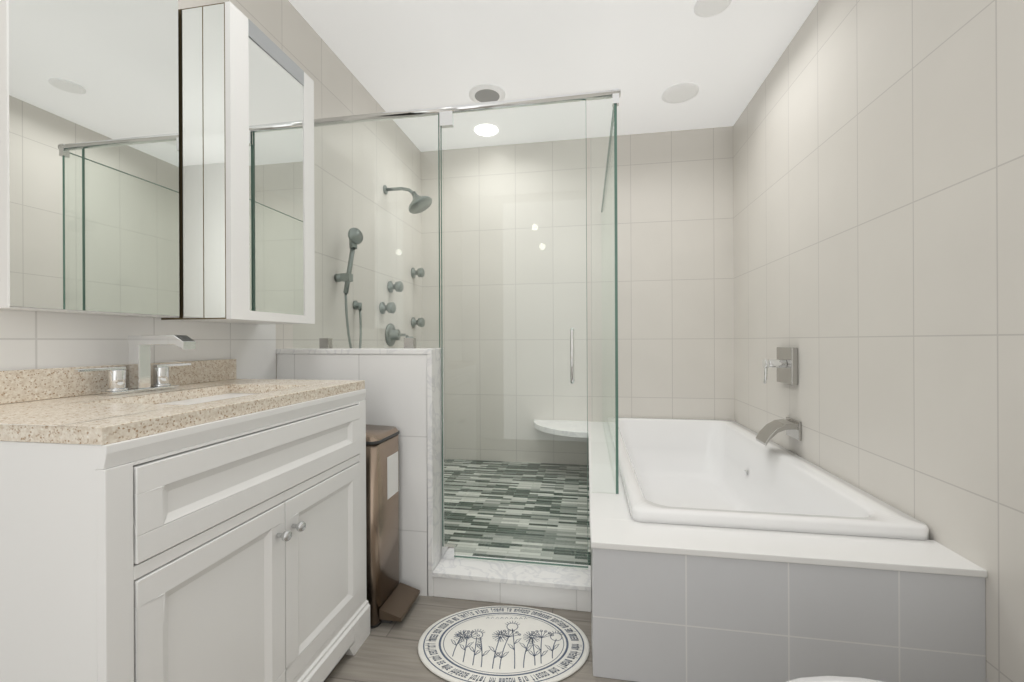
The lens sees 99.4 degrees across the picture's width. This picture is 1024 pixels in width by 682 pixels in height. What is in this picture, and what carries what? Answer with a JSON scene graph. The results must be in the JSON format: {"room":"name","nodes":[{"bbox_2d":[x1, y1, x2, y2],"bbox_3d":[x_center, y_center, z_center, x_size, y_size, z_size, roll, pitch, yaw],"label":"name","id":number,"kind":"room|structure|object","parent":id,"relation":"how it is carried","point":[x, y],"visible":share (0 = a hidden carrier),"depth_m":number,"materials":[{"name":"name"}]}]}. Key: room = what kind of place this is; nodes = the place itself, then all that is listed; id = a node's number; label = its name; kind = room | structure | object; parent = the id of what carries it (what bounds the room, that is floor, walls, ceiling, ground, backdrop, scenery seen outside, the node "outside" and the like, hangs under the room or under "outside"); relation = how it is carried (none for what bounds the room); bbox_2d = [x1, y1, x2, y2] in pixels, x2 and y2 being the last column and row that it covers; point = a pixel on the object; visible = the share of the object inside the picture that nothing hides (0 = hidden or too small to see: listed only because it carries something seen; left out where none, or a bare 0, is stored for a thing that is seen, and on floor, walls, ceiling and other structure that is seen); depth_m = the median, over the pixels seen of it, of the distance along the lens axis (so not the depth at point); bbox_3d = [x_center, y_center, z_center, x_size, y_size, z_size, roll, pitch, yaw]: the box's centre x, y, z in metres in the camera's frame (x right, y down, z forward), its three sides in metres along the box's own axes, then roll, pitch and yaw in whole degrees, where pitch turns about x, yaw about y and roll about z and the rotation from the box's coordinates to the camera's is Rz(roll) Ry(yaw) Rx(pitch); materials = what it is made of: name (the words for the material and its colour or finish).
{"room":"bathroom","nodes":[
{"label":"bathroom","id":0,"kind":"room"},
{"bbox_2d":[178,0,421,378],"bbox_3d":[-1.156,-0.252,1.431,0.100,2.594,4.530,0,0,10],"label":"wall","id":1,"kind":"structure","parent":0,"point":[353,163],"depth_m":2.50,"materials":[{"name":"tile"}]},
{"bbox_2d":[0,0,178,317],"bbox_3d":[-1.110,-0.664,1.159,0.077,1.182,0.410,0,0,10],"label":"mirror","id":2,"kind":"object","parent":1,"relation":"attached to","point":[89,100],"visible":1,"depth_m":1.11,"materials":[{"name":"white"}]},
{"bbox_2d":[0,309,275,378],"bbox_3d":[-1.246,0.485,0.585,0.002,1.122,2.631,0,0,10],"label":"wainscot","id":3,"kind":"structure","parent":1,"relation":"attached to","point":[28,339],"depth_m":1.23,"materials":[{"name":"white tile"}]},
{"bbox_2d":[161,1,314,324],"bbox_3d":[-0.952,-0.554,1.556,0.255,0.973,0.415,0,0,10],"label":"upper cabinet","id":4,"kind":"object","parent":1,"relation":"attached to","point":[247,237],"visible":0.97,"depth_m":1.37,"materials":[{"name":"white wood"}]},
{"bbox_2d":[334,228,362,347],"bbox_3d":[-0.874,-0.252,2.429,0.117,0.731,0.238,0,0,10],"label":"shower","id":5,"kind":"object","parent":1,"relation":"attached to","point":[355,236],"visible":0.85,"depth_m":2.34,"materials":[{"name":"silver metal"}]},
{"bbox_2d":[379,302,395,313],"bbox_3d":[-0.815,-0.218,2.859,0.088,0.080,0.080,0,0,10],"label":"jet","id":6,"kind":"object","parent":1,"relation":"attached to","point":[390,307],"visible":1,"depth_m":2.84,"materials":[{"name":"silver metal"}]},
{"bbox_2d":[385,324,405,345],"bbox_3d":[-0.801,-0.042,2.987,0.070,0.156,0.173,0,0,10],"label":"shower valve","id":7,"kind":"object","parent":1,"relation":"attached to","point":[391,334],"visible":1,"depth_m":2.95,"materials":[{"name":"silver metal"}]},
{"bbox_2d":[387,281,403,292],"bbox_3d":[-0.795,-0.372,2.977,0.088,0.080,0.080,0,0,10],"label":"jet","id":8,"kind":"object","parent":1,"relation":"attached to","point":[398,286],"visible":1,"depth_m":2.96,"materials":[{"name":"silver metal"}]},
{"bbox_2d":[383,185,431,213],"bbox_3d":[-0.692,-0.949,2.888,0.326,0.197,0.172,0,0,10],"label":"shower head","id":9,"kind":"object","parent":1,"relation":"attached to","point":[419,204],"visible":1,"depth_m":2.87},
{"bbox_2d":[411,317,424,327],"bbox_3d":[-0.726,-0.145,3.371,0.088,0.080,0.080,0,0,10],"label":"jet","id":10,"kind":"object","parent":1,"relation":"attached to","point":[420,322],"visible":1,"depth_m":3.35,"materials":[{"name":"silver metal"}]},
{"bbox_2d":[411,268,424,277],"bbox_3d":[-0.728,-0.531,3.371,0.088,0.080,0.080,0,0,10],"label":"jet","id":11,"kind":"object","parent":1,"relation":"attached to","point":[420,272],"visible":1,"depth_m":3.35,"materials":[{"name":"silver metal"}]},
{"bbox_2d":[276,348,443,595],"bbox_3d":[-0.661,0.539,1.898,0.710,1.013,0.150,0,0,10],"label":"wall","id":12,"kind":"structure","parent":0,"point":[403,386],"depth_m":1.79,"materials":[{"name":"white tile"}]},
{"bbox_2d":[324,595,634,681],"bbox_3d":[0.075,1.070,1.221,2.586,0.060,4.530,0,0,10],"label":"floor","id":13,"kind":"structure","parent":0,"point":[389,653],"depth_m":1.47,"materials":[{"name":"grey wood"}]},
{"bbox_2d":[0,335,369,681],"bbox_3d":[-0.844,0.516,1.173,0.586,1.065,0.858,0,0,10],"label":"vanity","id":14,"kind":"object","parent":13,"relation":"on","point":[184,521],"visible":1,"depth_m":0.91,"materials":[{"name":"white wood"}]},
{"bbox_2d":[74,335,195,394],"bbox_3d":[-0.993,0.063,1.226,0.193,0.158,0.314,0,0,10],"label":"faucet","id":15,"kind":"object","parent":14,"relation":"on","point":[139,345],"depth_m":1.22,"materials":[{"name":"silver metal"}]},
{"bbox_2d":[366,424,419,628],"bbox_3d":[-0.622,0.689,1.693,0.480,0.708,0.216,0,0,10],"label":"trash can","id":16,"kind":"object","parent":13,"relation":"on","point":[390,600],"visible":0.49,"depth_m":1.61,"materials":[{"name":"beige metal"}]},
{"bbox_2d":[314,88,620,567],"bbox_3d":[-0.152,-0.042,2.621,1.465,1.951,1.638,0,0,10],"label":"shower","id":17,"kind":"object","parent":13,"relation":"on","point":[445,114],"visible":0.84,"depth_m":1.83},
{"bbox_2d":[418,606,589,681],"bbox_3d":[-0.029,1.034,1.489,0.581,0.009,0.414,0,0,10],"label":"bath mat","id":18,"kind":"object","parent":13,"relation":"on","point":[488,643],"visible":1,"depth_m":1.46,"materials":[{"name":"white fabric"}]},
{"bbox_2d":[588,422,986,681],"bbox_3d":[0.930,0.826,2.245,1.051,0.420,2.021,0,0,10],"label":"bathtub surround","id":19,"kind":"structure","parent":13,"relation":"on","point":[671,602],"depth_m":1.27,"materials":[{"name":"tile"}]},
{"bbox_2d":[432,554,590,611],"bbox_3d":[0.003,0.987,1.783,0.634,0.105,0.160,0,0,10],"label":"shower curb","id":20,"kind":"structure","parent":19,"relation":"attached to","point":[517,583],"depth_m":1.73,"materials":[{"name":"white stone"}]},
{"bbox_2d":[534,420,588,437],"bbox_3d":[0.343,0.633,3.156,0.420,0.040,0.420,0,0,10],"label":"shelf","id":21,"kind":"object","parent":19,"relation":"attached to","point":[568,428],"visible":0.92,"depth_m":3.10,"materials":[{"name":"white stone"}]},
{"bbox_2d":[607,417,928,539],"bbox_3d":[1.010,0.785,2.314,0.900,0.420,1.842,0,0,10],"label":"bathtub","id":22,"kind":"object","parent":19,"relation":"in","point":[696,472],"visible":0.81,"depth_m":2.30,"materials":[{"name":"white ceramic"}]},
{"bbox_2d":[786,676,883,681],"bbox_3d":[0.760,0.632,0.597,0.815,0.810,0.460,0,0,10],"label":"toilet","id":23,"kind":"object","parent":13,"relation":"on","point":[819,678],"visible":1,"depth_m":0.80,"materials":[{"name":"white ceramic"}]},
{"bbox_2d":[444,459,590,564],"bbox_3d":[-0.203,0.998,2.682,1.344,0.085,1.543,0,0,10],"label":"floor","id":24,"kind":"structure","parent":0,"point":[496,509],"depth_m":2.46,"materials":[{"name":"tile"}]},
{"bbox_2d":[288,0,818,151],"bbox_3d":[0.063,-1.584,1.221,2.586,0.060,4.530,0,0,10],"label":"ceiling","id":25,"kind":"structure","parent":0,"point":[406,54],"depth_m":2.37,"materials":[{"name":"white paint"}]},
{"bbox_2d":[475,124,497,135],"bbox_3d":[-0.189,-1.551,3.197,0.170,0.004,0.170,0,0,10],"label":"ceiling light","id":26,"kind":"object","parent":25,"relation":"in","point":[484,130],"depth_m":3.19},
{"bbox_2d":[469,84,504,102],"bbox_3d":[-0.157,-1.547,2.735,0.230,0.013,0.230,0,0,10],"label":"ceiling speaker","id":27,"kind":"object","parent":25,"relation":"in","point":[479,93],"depth_m":2.70},
{"bbox_2d":[662,82,698,102],"bbox_3d":[1.056,-1.552,2.727,0.220,0.013,0.220,0,0,10],"label":"ceiling speaker","id":28,"kind":"object","parent":25,"relation":"in","point":[681,92],"depth_m":2.71},
{"bbox_2d":[694,0,731,16],"bbox_3d":[0.925,-1.552,2.001,0.160,0.013,0.160,0,0,10],"label":"ceiling light","id":29,"kind":"object","parent":25,"relation":"in","point":[702,8],"depth_m":2.01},
{"bbox_2d":[421,126,733,464],"bbox_3d":[0.444,-0.259,3.404,2.386,2.594,0.100,0,0,10],"label":"wall","id":30,"kind":"structure","parent":0,"point":[515,282],"depth_m":3.34,"materials":[{"name":"tile"}]},
{"bbox_2d":[733,0,1023,681],"bbox_3d":[1.294,-0.263,1.010,0.100,2.594,4.530,0,0,10],"label":"wall","id":31,"kind":"structure","parent":0,"point":[878,163],"depth_m":1.47,"materials":[{"name":"tile"}]},
{"bbox_2d":[756,417,801,445],"bbox_3d":[1.378,0.468,2.250,0.168,0.128,0.146,0,0,10],"label":"tub spout","id":32,"kind":"object","parent":31,"relation":"attached to","point":[792,427],"visible":1,"depth_m":2.22,"materials":[{"name":"silver metal"}]},
{"bbox_2d":[762,347,797,384],"bbox_3d":[1.396,0.129,2.297,0.137,0.190,0.180,0,0,10],"label":"tub valve","id":33,"kind":"object","parent":31,"relation":"attached to","point":[786,363],"visible":1,"depth_m":2.26,"materials":[{"name":"silver metal"}]}
]}

